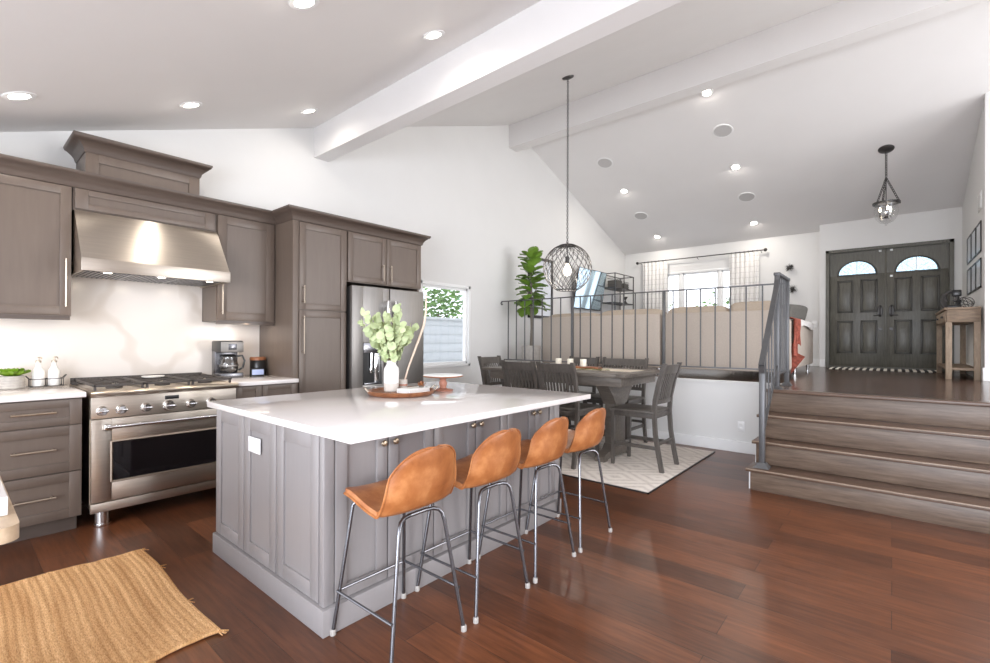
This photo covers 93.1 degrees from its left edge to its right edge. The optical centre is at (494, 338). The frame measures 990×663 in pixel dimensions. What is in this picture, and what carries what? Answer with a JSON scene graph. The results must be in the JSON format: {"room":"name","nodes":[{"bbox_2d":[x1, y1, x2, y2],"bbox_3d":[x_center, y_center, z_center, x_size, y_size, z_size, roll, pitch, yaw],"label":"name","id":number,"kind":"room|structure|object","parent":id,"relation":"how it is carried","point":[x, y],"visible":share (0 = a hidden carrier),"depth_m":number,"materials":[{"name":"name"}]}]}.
{"room":"kitchen","nodes":[
{"label":"kitchen","id":0,"kind":"room"},
{"bbox_2d":[0,125,624,385],"bbox_3d":[-0.703,-1.209,7.025,0.160,5.044,12.200,0,0,40],"label":"wall","id":1,"kind":"structure","parent":0,"point":[481,202],"depth_m":6.80,"materials":[{"name":"paint"}]},
{"bbox_2d":[0,173,71,319],"bbox_3d":[-3.647,-0.636,3.106,0.414,0.993,1.217,0,0,40],"label":"upper cabinet","id":2,"kind":"object","parent":1,"relation":"attached to","point":[36,216],"visible":1,"depth_m":3.32,"materials":[{"name":"grey wood"}]},
{"bbox_2d":[0,276,259,385],"bbox_3d":[-3.315,-0.049,3.804,0.018,0.890,2.718,0,0,40],"label":"backsplash","id":3,"kind":"structure","parent":1,"relation":"attached to","point":[114,327],"depth_m":3.98,"materials":[{"name":"stone"}]},
{"bbox_2d":[63,130,215,231],"bbox_3d":[-2.923,-1.236,3.926,0.456,0.557,0.976,0,0,40],"label":"upper cabinet","id":4,"kind":"object","parent":1,"relation":"attached to","point":[90,153],"visible":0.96,"depth_m":3.75,"materials":[{"name":"wood"}]},
{"bbox_2d":[71,209,229,287],"bbox_3d":[-2.821,-0.714,3.843,0.680,0.473,0.962,0,0,40],"label":"range hood","id":5,"kind":"object","parent":4,"relation":"attached to","point":[103,246],"visible":0.99,"depth_m":3.64,"materials":[{"name":"metal"}]},
{"bbox_2d":[202,214,274,324],"bbox_3d":[-2.454,-0.628,4.514,0.414,0.993,0.526,0,0,40],"label":"upper cabinet","id":6,"kind":"object","parent":1,"relation":"attached to","point":[248,246],"visible":0.9,"depth_m":4.40,"materials":[{"name":"grey wood"}]},
{"bbox_2d":[346,231,420,291],"bbox_3d":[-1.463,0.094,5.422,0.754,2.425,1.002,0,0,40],"label":"upper cabinet","id":7,"kind":"object","parent":1,"relation":"attached to","point":[372,261],"visible":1,"depth_m":5.17,"materials":[{"name":"grey wood"}]},
{"bbox_2d":[0,153,430,245],"bbox_3d":[-2.480,-1.174,4.186,0.796,0.112,4.370,0,0,40],"label":"crown molding","id":8,"kind":"structure","parent":7,"relation":"attached to","point":[9,165],"depth_m":3.99,"materials":[{"name":"wood"}]},
{"bbox_2d":[420,280,470,368],"bbox_3d":[-0.743,-0.195,6.909,0.092,1.235,1.020,0,0,40],"label":"window","id":9,"kind":"structure","parent":1,"relation":"in","point":[467,289],"depth_m":7.18,"materials":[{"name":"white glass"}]},
{"bbox_2d":[314,0,683,161],"bbox_3d":[1.212,-2.269,2.662,8.400,0.449,0.170,0,0,40],"label":"ceiling beam","id":10,"kind":"structure","parent":1,"relation":"attached to","point":[545,31],"depth_m":3.68,"materials":[{"name":"paint"}]},
{"bbox_2d":[528,258,552,317],"bbox_3d":[0.852,-0.936,8.708,0.033,1.120,0.780,0,0,40],"label":"picture frame","id":11,"kind":"object","parent":1,"relation":"attached to","point":[548,289],"visible":0.37,"depth_m":8.83,"materials":[{"name":"metal"}]},
{"bbox_2d":[532,261,550,315],"bbox_3d":[0.845,-0.936,8.714,0.016,1.024,0.684,0,0,40],"label":"print","id":12,"kind":"object","parent":11,"relation":"attached to","point":[547,289],"depth_m":8.83},
{"bbox_2d":[574,267,606,310],"bbox_3d":[1.993,-1.032,9.917,0.212,0.833,1.200,0,0,40],"label":"television","id":13,"kind":"object","parent":1,"relation":"attached to","point":[595,285],"visible":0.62,"depth_m":9.89,"materials":[{"name":"glass"}]},
{"bbox_2d":[509,0,984,151],"bbox_3d":[3.512,-3.481,5.374,8.400,0.465,0.210,0,0,40],"label":"ceiling beam","id":14,"kind":"structure","parent":1,"relation":"attached to","point":[845,22],"depth_m":5.72,"materials":[{"name":"paint"}]},
{"bbox_2d":[0,0,989,254],"bbox_3d":[2.491,-2.393,4.326,8.600,2.862,12.200,0,0,40],"label":"ceiling","id":15,"kind":"structure","parent":0,"point":[806,138],"depth_m":5.42,"materials":[{"name":"paint"}]},
{"bbox_2d":[1,91,36,100],"bbox_3d":[-2.999,-1.528,2.954,0.172,0.062,0.162,0,0,40],"label":"recessed light","id":16,"kind":"object","parent":15,"relation":"in","point":[14,95],"visible":1,"depth_m":2.95,"materials":[{"name":"white plastic"}]},
{"bbox_2d":[8,94,30,98],"bbox_3d":[-2.999,-1.528,2.954,0.108,0.038,0.102,0,0,40],"label":"diffuser","id":17,"kind":"object","parent":16,"relation":"attached to","point":[10,96],"depth_m":2.95,"materials":[{"name":"beige"}]},
{"bbox_2d":[179,101,202,108],"bbox_3d":[-2.442,-1.876,3.765,0.172,0.062,0.162,0,0,40],"label":"recessed light","id":18,"kind":"object","parent":15,"relation":"in","point":[193,104],"visible":1,"depth_m":3.76,"materials":[{"name":"white plastic"}]},
{"bbox_2d":[288,0,319,9],"bbox_3d":[-1.067,-1.879,2.619,0.172,0.062,0.162,0,0,40],"label":"recessed light","id":19,"kind":"object","parent":15,"relation":"in","point":[295,4],"visible":1,"depth_m":2.63,"materials":[{"name":"white plastic"}]},
{"bbox_2d":[294,0,313,6],"bbox_3d":[-1.067,-1.878,2.619,0.108,0.038,0.102,0,0,40],"label":"diffuser","id":20,"kind":"object","parent":19,"relation":"attached to","point":[297,3],"depth_m":2.63,"materials":[{"name":"beige"}]},
{"bbox_2d":[422,30,444,39],"bbox_3d":[-0.455,-2.252,3.479,0.172,0.062,0.162,0,0,40],"label":"recessed light","id":21,"kind":"object","parent":15,"relation":"in","point":[435,34],"visible":1,"depth_m":3.47,"materials":[{"name":"white plastic"}]},
{"bbox_2d":[543,75,591,291],"bbox_3d":[0.872,-1.871,5.628,0.578,2.593,0.581,0,0,-8],"label":"globe pendant","id":22,"kind":"object","parent":15,"relation":"hanging from","point":[567,271],"visible":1,"depth_m":5.61,"materials":[{"name":"metal"}]},
{"bbox_2d":[597,158,612,167],"bbox_3d":[1.982,-3.168,8.457,0.290,0.104,0.273,0,0,40],"label":"ceiling speaker","id":23,"kind":"object","parent":15,"relation":"attached to","point":[602,162],"visible":1,"depth_m":8.45},
{"bbox_2d":[712,124,732,137],"bbox_3d":[3.480,-3.172,7.162,0.290,0.104,0.273,0,0,40],"label":"ceiling speaker","id":24,"kind":"object","parent":15,"relation":"attached to","point":[722,130],"visible":1,"depth_m":7.15},
{"bbox_2d":[738,192,755,201],"bbox_3d":[4.551,-2.558,8.473,0.290,0.104,0.273,0,0,40],"label":"ceiling speaker","id":25,"kind":"object","parent":15,"relation":"attached to","point":[747,196],"visible":1,"depth_m":8.46},
{"bbox_2d":[739,193,753,200],"bbox_3d":[4.550,-2.558,8.472,0.248,0.088,0.235,0,0,40],"label":"grille","id":26,"kind":"object","parent":25,"relation":"attached to","point":[743,196],"depth_m":8.47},
{"bbox_2d":[872,144,900,218],"bbox_3d":[5.678,-2.212,6.800,0.321,1.150,0.324,0,0,40],"label":"lantern pendant","id":27,"kind":"object","parent":15,"relation":"hanging from","point":[885,149],"visible":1,"depth_m":6.80,"materials":[{"name":"metal"}]},
{"bbox_2d":[0,428,989,662],"bbox_3d":[0.763,1.358,2.295,8.600,0.100,7.700,0,0,40],"label":"floor","id":28,"kind":"structure","parent":0,"point":[705,566],"depth_m":2.44,"materials":[{"name":"wood"}]},
{"bbox_2d":[0,476,18,544],"bbox_3d":[-1.800,0.838,1.075,1.065,0.914,0.920,0,0,40],"label":"countertop","id":29,"kind":"structure","parent":28,"relation":"on","point":[9,521],"depth_m":1.11,"materials":[{"name":"white stone"}]},
{"bbox_2d":[0,397,81,544],"bbox_3d":[-3.436,0.843,3.017,0.855,0.900,1.067,0,0,40],"label":"base cabinet","id":30,"kind":"object","parent":28,"relation":"on","point":[41,440],"visible":0.98,"depth_m":3.03,"materials":[{"name":"grey wood"}]},
{"bbox_2d":[0,384,85,402],"bbox_3d":[-3.425,0.374,3.019,0.828,0.034,1.082,0,0,40],"label":"countertop","id":31,"kind":"structure","parent":30,"relation":"on","point":[34,393],"depth_m":3.10,"materials":[{"name":"white stone"}]},
{"bbox_2d":[0,375,25,389],"bbox_3d":[-3.453,0.312,3.350,0.138,0.092,0.138,0,0,40],"label":"planter","id":32,"kind":"object","parent":31,"relation":"on","point":[7,382],"depth_m":3.31,"materials":[{"name":"ceramic"}]},
{"bbox_2d":[0,368,30,389],"bbox_3d":[-3.453,0.285,3.350,0.198,0.146,0.189,0,0,40],"label":"potted succulent","id":33,"kind":"object","parent":31,"relation":"on","point":[13,378],"visible":1,"depth_m":3.31,"materials":[{"name":"concrete"}]},
{"bbox_2d":[25,374,66,387],"bbox_3d":[-3.352,0.313,3.501,0.090,0.085,0.226,0,0,40],"label":"wire caddy","id":34,"kind":"object","parent":31,"relation":"on","point":[63,377],"visible":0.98,"depth_m":3.47,"materials":[{"name":"metal"}]},
{"bbox_2d":[32,357,44,385],"bbox_3d":[-3.372,0.242,3.469,0.085,0.218,0.070,0,0,-6],"label":"soap bottle","id":35,"kind":"object","parent":34,"relation":"in","point":[38,372],"visible":0.97,"depth_m":3.45,"materials":[{"name":"white ceramic"}]},
{"bbox_2d":[48,356,59,385],"bbox_3d":[-3.316,0.242,3.534,0.085,0.218,0.070,0,0,-6],"label":"soap bottle","id":36,"kind":"object","parent":34,"relation":"in","point":[54,371],"visible":0.97,"depth_m":3.51,"materials":[{"name":"white ceramic"}]},
{"bbox_2d":[0,548,228,662],"bbox_3d":[-1.976,1.288,2.126,1.316,0.025,0.980,0,0,40],"label":"jute rug","id":37,"kind":"object","parent":28,"relation":"on","point":[123,608],"visible":1,"depth_m":2.16,"materials":[{"name":"wicker"}]},
{"bbox_2d":[69,372,238,527],"bbox_3d":[-2.718,0.805,3.756,0.858,0.985,0.928,0,0,40],"label":"gas range","id":38,"kind":"object","parent":28,"relation":"on","point":[144,440],"visible":0.81,"depth_m":3.43,"materials":[{"name":"metal"}]},
{"bbox_2d":[69,378,238,397],"bbox_3d":[-2.723,0.382,3.763,0.840,0.042,0.928,0,0,40],"label":"cooktop","id":39,"kind":"object","parent":38,"relation":"in","point":[182,388],"depth_m":3.51,"materials":[{"name":"metal"}]},
{"bbox_2d":[235,383,296,398],"bbox_3d":[-2.307,0.851,4.377,0.818,0.900,0.533,0,0,40],"label":"base cabinet","id":40,"kind":"object","parent":28,"relation":"on","point":[283,388],"visible":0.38,"depth_m":4.10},
{"bbox_2d":[223,375,298,385],"bbox_3d":[-2.288,0.382,4.361,0.828,0.034,0.536,0,0,40],"label":"countertop","id":41,"kind":"structure","parent":40,"relation":"on","point":[246,380],"depth_m":4.18,"materials":[{"name":"white stone"}]},
{"bbox_2d":[212,341,245,377],"bbox_3d":[-2.512,0.192,4.419,0.253,0.345,0.210,0,0,40],"label":"coffee maker","id":42,"kind":"object","parent":41,"relation":"on","point":[225,355],"visible":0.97,"depth_m":4.39,"materials":[{"name":"silver plastic"}]},
{"bbox_2d":[249,357,265,374],"bbox_3d":[-2.363,0.274,4.668,0.148,0.183,0.148,0,0,40],"label":"canister","id":43,"kind":"object","parent":41,"relation":"on","point":[255,362],"visible":0.77,"depth_m":4.61,"materials":[{"name":"black plastic"}]},
{"bbox_2d":[250,368,264,376],"bbox_3d":[-2.308,0.328,4.549,0.038,0.075,0.130,0,0,40],"label":"label","id":44,"kind":"object","parent":43,"relation":"attached to","point":[258,371],"visible":1,"depth_m":4.53,"materials":[{"name":"paper"}]},
{"bbox_2d":[259,220,346,392],"bbox_3d":[-1.971,0.091,4.822,0.754,2.425,0.570,0,0,40],"label":"pantry cabinet","id":45,"kind":"object","parent":28,"relation":"on","point":[306,341],"visible":0.71,"depth_m":4.57,"materials":[{"name":"grey wood"}]},
{"bbox_2d":[346,285,423,388],"bbox_3d":[-1.411,0.359,5.364,0.812,1.815,0.964,0,0,40],"label":"refrigerator","id":46,"kind":"object","parent":28,"relation":"on","point":[365,367],"visible":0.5,"depth_m":4.99,"materials":[{"name":"metal"}]},
{"bbox_2d":[213,405,560,638],"bbox_3d":[-0.607,0.866,3.171,1.294,0.878,1.919,0,0,40],"label":"kitchen island","id":47,"kind":"object","parent":28,"relation":"on","point":[282,512],"visible":0.63,"depth_m":2.37,"materials":[{"name":"grey paint"}]},
{"bbox_2d":[248,436,260,454],"bbox_3d":[-1.288,0.570,2.505,0.142,0.082,0.010,0,0,40],"label":"outlet plate","id":48,"kind":"object","parent":47,"relation":"attached to","point":[254,444],"visible":1,"depth_m":2.49,"materials":[{"name":"white plastic"}]},
{"bbox_2d":[207,381,590,443],"bbox_3d":[-0.543,0.408,3.119,1.570,0.034,1.950,0,0,40],"label":"island countertop","id":49,"kind":"structure","parent":47,"relation":"on","point":[350,416],"depth_m":2.65,"materials":[{"name":"white stone"}]},
{"bbox_2d":[363,384,437,397],"bbox_3d":[-0.655,0.361,3.273,0.470,0.059,0.490,0,0,40],"label":"wooden tray","id":50,"kind":"object","parent":49,"relation":"on","point":[376,392],"visible":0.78,"depth_m":3.10,"materials":[{"name":"brown wood"}]},
{"bbox_2d":[384,361,398,391],"bbox_3d":[-0.732,0.264,3.313,0.106,0.217,0.106,0,0,40],"label":"vase","id":51,"kind":"object","parent":50,"relation":"on","point":[391,370],"visible":0.92,"depth_m":3.27,"materials":[{"name":"white ceramic"}]},
{"bbox_2d":[357,303,418,362],"bbox_3d":[-0.749,-0.001,3.314,0.386,0.508,0.390,0,0,6],"label":"bunch","id":52,"kind":"object","parent":51,"relation":"in","point":[389,340],"visible":0.98,"depth_m":3.23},
{"bbox_2d":[399,379,407,387],"bbox_3d":[-0.674,0.335,3.413,0.072,0.076,0.072,0,0,40],"label":"cup","id":53,"kind":"object","parent":50,"relation":"on","point":[402,383],"visible":0.52,"depth_m":3.38,"materials":[{"name":"white ceramic"}]},
{"bbox_2d":[404,295,426,379],"bbox_3d":[-0.584,0.023,3.393,0.192,0.680,0.019,0,0,13],"label":"wooden stick","id":54,"kind":"object","parent":53,"relation":"in","point":[425,314],"visible":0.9,"depth_m":3.38,"materials":[{"name":"beige wood"}]},
{"bbox_2d":[397,386,429,392],"bbox_3d":[-0.566,0.358,3.269,0.120,0.030,0.210,0,0,33],"label":"book","id":55,"kind":"object","parent":50,"relation":"on","point":[416,389],"visible":0.88,"depth_m":3.22,"materials":[{"name":"white paper"}]},
{"bbox_2d":[423,373,462,390],"bbox_3d":[-0.395,0.333,3.557,0.304,0.119,0.304,0,0,40],"label":"cake stand","id":56,"kind":"object","parent":49,"relation":"on","point":[442,376],"visible":0.98,"depth_m":3.53,"materials":[{"name":"brown wood"}]},
{"bbox_2d":[330,444,466,662],"bbox_3d":[-0.418,0.872,2.069,0.463,0.862,0.428,0,0,40],"label":"bar stool","id":57,"kind":"object","parent":28,"relation":"on","point":[427,475],"visible":1,"depth_m":1.94,"materials":[{"name":"orange leather"}]},
{"bbox_2d":[415,428,529,623],"bbox_3d":[-0.108,0.874,2.435,0.463,0.862,0.428,0,0,40],"label":"bar stool","id":58,"kind":"object","parent":28,"relation":"on","point":[496,458],"visible":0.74,"depth_m":2.29,"materials":[{"name":"orange leather"}]},
{"bbox_2d":[479,417,575,583],"bbox_3d":[0.196,0.876,2.794,0.463,0.862,0.428,0,0,40],"label":"bar stool","id":59,"kind":"object","parent":28,"relation":"on","point":[548,443],"visible":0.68,"depth_m":2.64,"materials":[{"name":"orange leather"}]},
{"bbox_2d":[525,408,611,552],"bbox_3d":[0.504,0.878,3.157,0.463,0.862,0.428,0,0,40],"label":"bar stool","id":60,"kind":"object","parent":28,"relation":"on","point":[589,431],"visible":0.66,"depth_m":3.00,"materials":[{"name":"orange leather"}]},
{"bbox_2d":[559,436,714,493],"bbox_3d":[0.872,1.310,5.591,2.765,0.013,1.950,0,0,40],"label":"area rug","id":61,"kind":"object","parent":28,"relation":"on","point":[639,472],"visible":0.44,"depth_m":4.78,"materials":[{"name":"fabric"}]},
{"bbox_2d":[477,355,504,386],"bbox_3d":[0.124,0.772,6.405,0.601,1.060,0.460,0,0,40],"label":"dining chair","id":62,"kind":"object","parent":61,"relation":"on","point":[483,361],"visible":0.15,"depth_m":6.50,"materials":[{"name":"grey wood"}]},
{"bbox_2d":[500,360,561,417],"bbox_3d":[0.416,0.771,5.318,0.460,1.060,0.601,0,0,40],"label":"dining chair","id":63,"kind":"object","parent":61,"relation":"on","point":[507,367],"visible":0.16,"depth_m":5.11,"materials":[{"name":"grey wood"}]},
{"bbox_2d":[536,361,600,468],"bbox_3d":[0.786,0.772,5.005,0.460,1.060,0.601,0,0,40],"label":"dining chair","id":64,"kind":"object","parent":61,"relation":"on","point":[577,409],"visible":0.45,"depth_m":4.81,"materials":[{"name":"grey wood"}]},
{"bbox_2d":[482,366,659,462],"bbox_3d":[0.893,0.832,5.635,1.880,0.944,1.040,0,0,40],"label":"dining table","id":65,"kind":"object","parent":61,"relation":"on","point":[614,387],"visible":0.52,"depth_m":5.12,"materials":[{"name":"grey wood"}]},
{"bbox_2d":[562,356,599,429],"bbox_3d":[1.063,0.776,6.298,0.460,1.060,0.601,0,0,40],"label":"dining chair","id":66,"kind":"object","parent":61,"relation":"on","point":[595,361],"visible":0.09,"depth_m":6.40,"materials":[{"name":"grey wood"}]},
{"bbox_2d":[583,357,648,442],"bbox_3d":[1.520,0.777,5.910,0.630,1.060,0.601,0,0,40],"label":"dining chair","id":67,"kind":"object","parent":61,"relation":"on","point":[595,398],"visible":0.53,"depth_m":5.89,"materials":[{"name":"grey wood"}]},
{"bbox_2d":[610,362,681,472],"bbox_3d":[1.571,0.774,4.871,0.601,1.060,0.460,0,0,40],"label":"dining chair","id":68,"kind":"object","parent":61,"relation":"on","point":[668,374],"visible":1,"depth_m":4.78,"materials":[{"name":"grey wood"}]},
{"bbox_2d":[745,389,989,533],"bbox_3d":[4.110,0.911,2.977,4.375,0.824,0.795,0,0,40],"label":"staircase","id":69,"kind":"structure","parent":28,"relation":"on","point":[937,474],"depth_m":3.78,"materials":[{"name":"brown wood"}]},
{"bbox_2d":[753,272,791,469],"bbox_3d":[2.745,0.239,4.583,0.120,1.785,1.355,0,0,40],"label":"stair railing","id":70,"kind":"object","parent":69,"relation":"on","point":[779,310],"visible":0.99,"depth_m":4.53,"materials":[{"name":"grey metal"}]},
{"bbox_2d":[499,376,781,442],"bbox_3d":[1.646,0.911,6.530,4.070,0.822,0.100,0,0,40],"label":"wall","id":71,"kind":"structure","parent":0,"point":[700,407],"depth_m":5.68,"materials":[{"name":"paint"}]},
{"bbox_2d":[501,283,773,369],"bbox_3d":[1.657,-0.064,6.519,4.101,1.127,0.040,0,0,40],"label":"railing","id":72,"kind":"object","parent":71,"relation":"on","point":[762,285],"visible":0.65,"depth_m":6.21,"materials":[{"name":"grey metal"}]},
{"bbox_2d":[571,421,754,454],"bbox_3d":[0.957,1.252,5.749,4.030,0.130,2.020,0,0,40],"label":"baseboard","id":73,"kind":"structure","parent":71,"relation":"attached to","point":[685,439],"depth_m":5.68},
{"bbox_2d":[625,232,818,358],"bbox_3d":[4.766,-0.787,10.247,4.020,2.618,0.150,0,0,40],"label":"wall","id":74,"kind":"structure","parent":0,"point":[801,251],"depth_m":9.51,"materials":[{"name":"paint"}]},
{"bbox_2d":[667,267,728,312],"bbox_3d":[4.564,-0.863,10.364,1.600,1.310,0.092,0,0,40],"label":"window","id":75,"kind":"structure","parent":74,"relation":"in","point":[720,271],"depth_m":10.40,"materials":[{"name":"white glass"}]},
{"bbox_2d":[636,248,766,264],"bbox_3d":[4.444,-1.791,10.337,2.760,0.076,0.134,0,0,40],"label":"curtain rod","id":76,"kind":"object","parent":74,"relation":"attached to","point":[764,249],"visible":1,"depth_m":10.20,"materials":[{"name":"metal"}]},
{"bbox_2d":[643,260,667,312],"bbox_3d":[3.720,-0.659,10.900,0.581,2.318,0.091,0,0,40],"label":"curtain","id":77,"kind":"object","parent":76,"relation":"hanging from","point":[655,275],"visible":0.53,"depth_m":10.91,"materials":[{"name":"fabric"}]},
{"bbox_2d":[729,250,758,308],"bbox_3d":[5.147,-0.656,9.692,0.561,2.318,0.091,0,0,40],"label":"curtain","id":78,"kind":"object","parent":76,"relation":"hanging from","point":[743,267],"visible":0.49,"depth_m":9.70,"materials":[{"name":"fabric"}]},
{"bbox_2d":[577,364,989,430],"bbox_3d":[4.577,0.624,6.794,8.600,0.220,5.710,0,0,40],"label":"floor","id":79,"kind":"structure","parent":0,"point":[962,387],"depth_m":5.49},
{"bbox_2d":[514,246,550,362],"bbox_3d":[0.606,-0.521,7.685,0.694,2.043,0.506,0,0,40],"label":"fig","id":80,"kind":"object","parent":79,"relation":"on","point":[533,255],"visible":0.95,"depth_m":7.61,"materials":[{"name":"plant"}]},
{"bbox_2d":[522,346,540,362],"bbox_3d":[0.591,0.308,7.690,0.312,0.385,0.312,0,0,40],"label":"pot","id":81,"kind":"object","parent":80,"relation":"attached to","point":[528,349],"depth_m":7.56,"materials":[{"name":"ceramic"}]},
{"bbox_2d":[602,272,633,309],"bbox_3d":[2.800,-0.464,10.705,0.348,1.960,0.968,0,0,40],"label":"wire shelf","id":82,"kind":"object","parent":79,"relation":"on","point":[618,289],"visible":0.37,"depth_m":10.58,"materials":[{"name":"metal"}]},
{"bbox_2d":[542,301,812,374],"bbox_3d":[3.033,0.021,7.771,3.420,0.979,2.940,0,0,40],"label":"sectional sofa","id":83,"kind":"object","parent":79,"relation":"on","point":[754,308],"visible":0.6,"depth_m":6.43,"materials":[{"name":"beige fabric"}]},
{"bbox_2d":[550,313,599,316],"bbox_3d":[1.305,-0.177,7.618,0.956,0.468,0.308,0,0,40],"label":"cushion","id":84,"kind":"object","parent":83,"relation":"on","point":[569,314],"depth_m":7.48,"materials":[{"name":"beige fabric"}]},
{"bbox_2d":[602,309,661,315],"bbox_3d":[2.053,-0.176,6.985,0.996,0.518,0.308,0,0,40],"label":"cushion","id":85,"kind":"object","parent":83,"relation":"on","point":[631,311],"depth_m":6.85,"materials":[{"name":"beige fabric"}]},
{"bbox_2d":[668,306,729,312],"bbox_3d":[2.770,-0.174,6.377,0.797,0.528,0.308,0,0,40],"label":"cushion","id":86,"kind":"object","parent":83,"relation":"on","point":[694,309],"depth_m":6.25,"materials":[{"name":"beige fabric"}]},
{"bbox_2d":[731,301,770,310],"bbox_3d":[3.296,-0.173,5.931,0.578,0.598,0.308,0,0,40],"label":"cushion","id":87,"kind":"object","parent":83,"relation":"on","point":[751,305],"depth_m":5.84,"materials":[{"name":"beige fabric"}]},
{"bbox_2d":[790,317,804,373],"bbox_3d":[3.948,0.093,6.249,0.355,0.755,0.400,0,0,40],"label":"throw blanket","id":88,"kind":"object","parent":83,"relation":"on","point":[797,358],"visible":0.73,"depth_m":6.09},
{"bbox_2d":[791,319,813,329],"bbox_3d":[4.547,-0.207,7.047,0.276,0.135,1.394,0,0,40],"label":"throw blanket","id":89,"kind":"object","parent":83,"relation":"on","point":[803,323],"visible":0.45,"depth_m":6.98,"materials":[{"name":"white fabric"}]},
{"bbox_2d":[790,304,807,320],"bbox_3d":[4.503,-0.376,7.092,0.480,0.288,0.232,0,0,-29],"label":"throw pillow","id":90,"kind":"object","parent":89,"relation":"on","point":[796,311],"visible":0.36,"depth_m":6.99,"materials":[{"name":"grey fabric"}]},
{"bbox_2d":[827,367,943,372],"bbox_3d":[6.461,0.517,7.827,1.460,0.011,0.600,0,0,40],"label":"door mat","id":91,"kind":"object","parent":79,"relation":"on","point":[846,368],"visible":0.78,"depth_m":7.76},
{"bbox_2d":[935,306,980,379],"bbox_3d":[6.393,0.063,6.510,0.342,0.915,1.624,0,0,40],"label":"console table","id":92,"kind":"object","parent":79,"relation":"on","point":[947,316],"visible":1,"depth_m":5.97,"materials":[{"name":"brown wood"}]},
{"bbox_2d":[940,290,961,307],"bbox_3d":[6.095,-0.518,6.268,0.214,0.256,0.100,0,0,40],"label":"sculpture","id":93,"kind":"object","parent":92,"relation":"on","point":[955,293],"visible":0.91,"depth_m":6.23,"materials":[{"name":"metal"}]},
{"bbox_2d":[938,363,973,370],"bbox_3d":[6.402,0.390,6.500,0.305,0.030,1.580,0,0,40],"label":"shelf","id":94,"kind":"object","parent":92,"relation":"attached to","point":[962,366],"depth_m":6.05,"materials":[{"name":"brown wood"}]},
{"bbox_2d":[819,207,961,370],"bbox_3d":[6.950,-0.827,8.153,2.140,2.707,0.220,0,0,40],"label":"wall","id":95,"kind":"structure","parent":0,"point":[942,224],"depth_m":8.12,"materials":[{"name":"paint"}]},
{"bbox_2d":[829,249,886,366],"bbox_3d":[6.495,-0.532,8.403,0.812,2.063,0.116,0,0,40],"label":"door","id":96,"kind":"structure","parent":95,"relation":"in","point":[858,302],"depth_m":8.39,"materials":[{"name":"grey wood"}]},
{"bbox_2d":[825,239,953,370],"bbox_3d":[6.817,-0.547,8.179,1.705,2.145,0.150,0,0,40],"label":"trim","id":97,"kind":"structure","parent":95,"relation":"attached to","point":[950,241],"depth_m":8.14,"materials":[{"name":"grey wood"}]},
{"bbox_2d":[887,243,948,368],"bbox_3d":[7.098,-0.531,7.892,0.794,2.063,0.116,0,0,40],"label":"door","id":98,"kind":"structure","parent":95,"relation":"in","point":[913,296],"depth_m":7.91,"materials":[{"name":"grey wood"}]},
{"bbox_2d":[962,92,989,367],"bbox_3d":[6.860,-1.256,6.646,0.150,3.556,2.600,0,0,40],"label":"wall","id":99,"kind":"structure","parent":0,"point":[979,174],"depth_m":5.99,"materials":[{"name":"paint"}]},
{"bbox_2d":[967,234,970,264],"bbox_3d":[6.887,-1.292,6.807,0.012,0.390,0.440,0,0,40],"label":"picture frame","id":100,"kind":"object","parent":99,"relation":"attached to","point":[969,237],"visible":0.88,"depth_m":6.79,"materials":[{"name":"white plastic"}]},
{"bbox_2d":[967,267,970,295],"bbox_3d":[6.886,-0.830,6.806,0.012,0.375,0.440,0,0,40],"label":"picture frame","id":101,"kind":"object","parent":99,"relation":"attached to","point":[969,269],"visible":0.84,"depth_m":6.78,"materials":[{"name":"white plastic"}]},
{"bbox_2d":[971,227,975,260],"bbox_3d":[6.577,-1.294,6.441,0.012,0.390,0.440,0,0,40],"label":"picture frame","id":102,"kind":"object","parent":99,"relation":"attached to","point":[973,233],"visible":0.88,"depth_m":6.45,"materials":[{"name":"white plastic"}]},
{"bbox_2d":[971,263,975,292],"bbox_3d":[6.575,-0.832,6.439,0.012,0.375,0.440,0,0,40],"label":"picture frame","id":103,"kind":"object","parent":99,"relation":"attached to","point":[973,265],"visible":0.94,"depth_m":6.45,"materials":[{"name":"black plastic"}]},
{"bbox_2d":[966,363,989,380],"bbox_3d":[7.000,0.442,6.373,0.758,0.160,2.420,0,0,40],"label":"baseboard","id":104,"kind":"structure","parent":99,"relation":"attached to","point":[985,372],"depth_m":5.69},
{"bbox_2d":[975,258,981,289],"bbox_3d":[6.265,-0.834,6.073,0.012,0.375,0.440,0,0,40],"label":"picture frame","id":105,"kind":"object","parent":99,"relation":"attached to","point":[978,264],"visible":1,"depth_m":6.07,"materials":[{"name":"black plastic"}]},
{"bbox_2d":[976,261,979,287],"bbox_3d":[6.268,-0.834,6.071,0.005,0.335,0.400,0,0,40],"label":"print","id":106,"kind":"object","parent":105,"relation":"attached to","point":[977,262],"depth_m":6.08},
{"bbox_2d":[975,220,981,255],"bbox_3d":[6.267,-1.296,6.074,0.012,0.390,0.440,0,0,40],"label":"picture frame","id":107,"kind":"object","parent":99,"relation":"attached to","point":[979,225],"visible":1,"depth_m":6.01,"materials":[{"name":"black plastic"}]},
{"bbox_2d":[976,224,979,252],"bbox_3d":[6.269,-1.296,6.072,0.005,0.350,0.400,0,0,40],"label":"print","id":108,"kind":"object","parent":107,"relation":"attached to","point":[978,225],"depth_m":6.08},
{"label":"outside","id":109,"kind":"structure","parent":0,"visible":0},
{"bbox_3d":[5.230,1.563,13.910,50.000,0.180,52.000,0,0,40],"label":"ground","id":110,"kind":"structure","parent":109,"visible":0},
{"bbox_2d":[423,317,462,362],"bbox_3d":[-1.591,0.473,10.521,0.230,1.930,12.000,0,0,40],"label":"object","id":111,"kind":"structure","parent":110,"relation":"on","point":[443,337],"depth_m":10.86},
{"bbox_2d":[423,287,462,317],"bbox_3d":[-1.740,-0.364,13.777,2.583,3.625,2.469,0,0,40],"label":"tree","id":112,"kind":"object","parent":110,"relation":"on","point":[436,299],"visible":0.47,"depth_m":13.46,"materials":[{"name":"green plant"}]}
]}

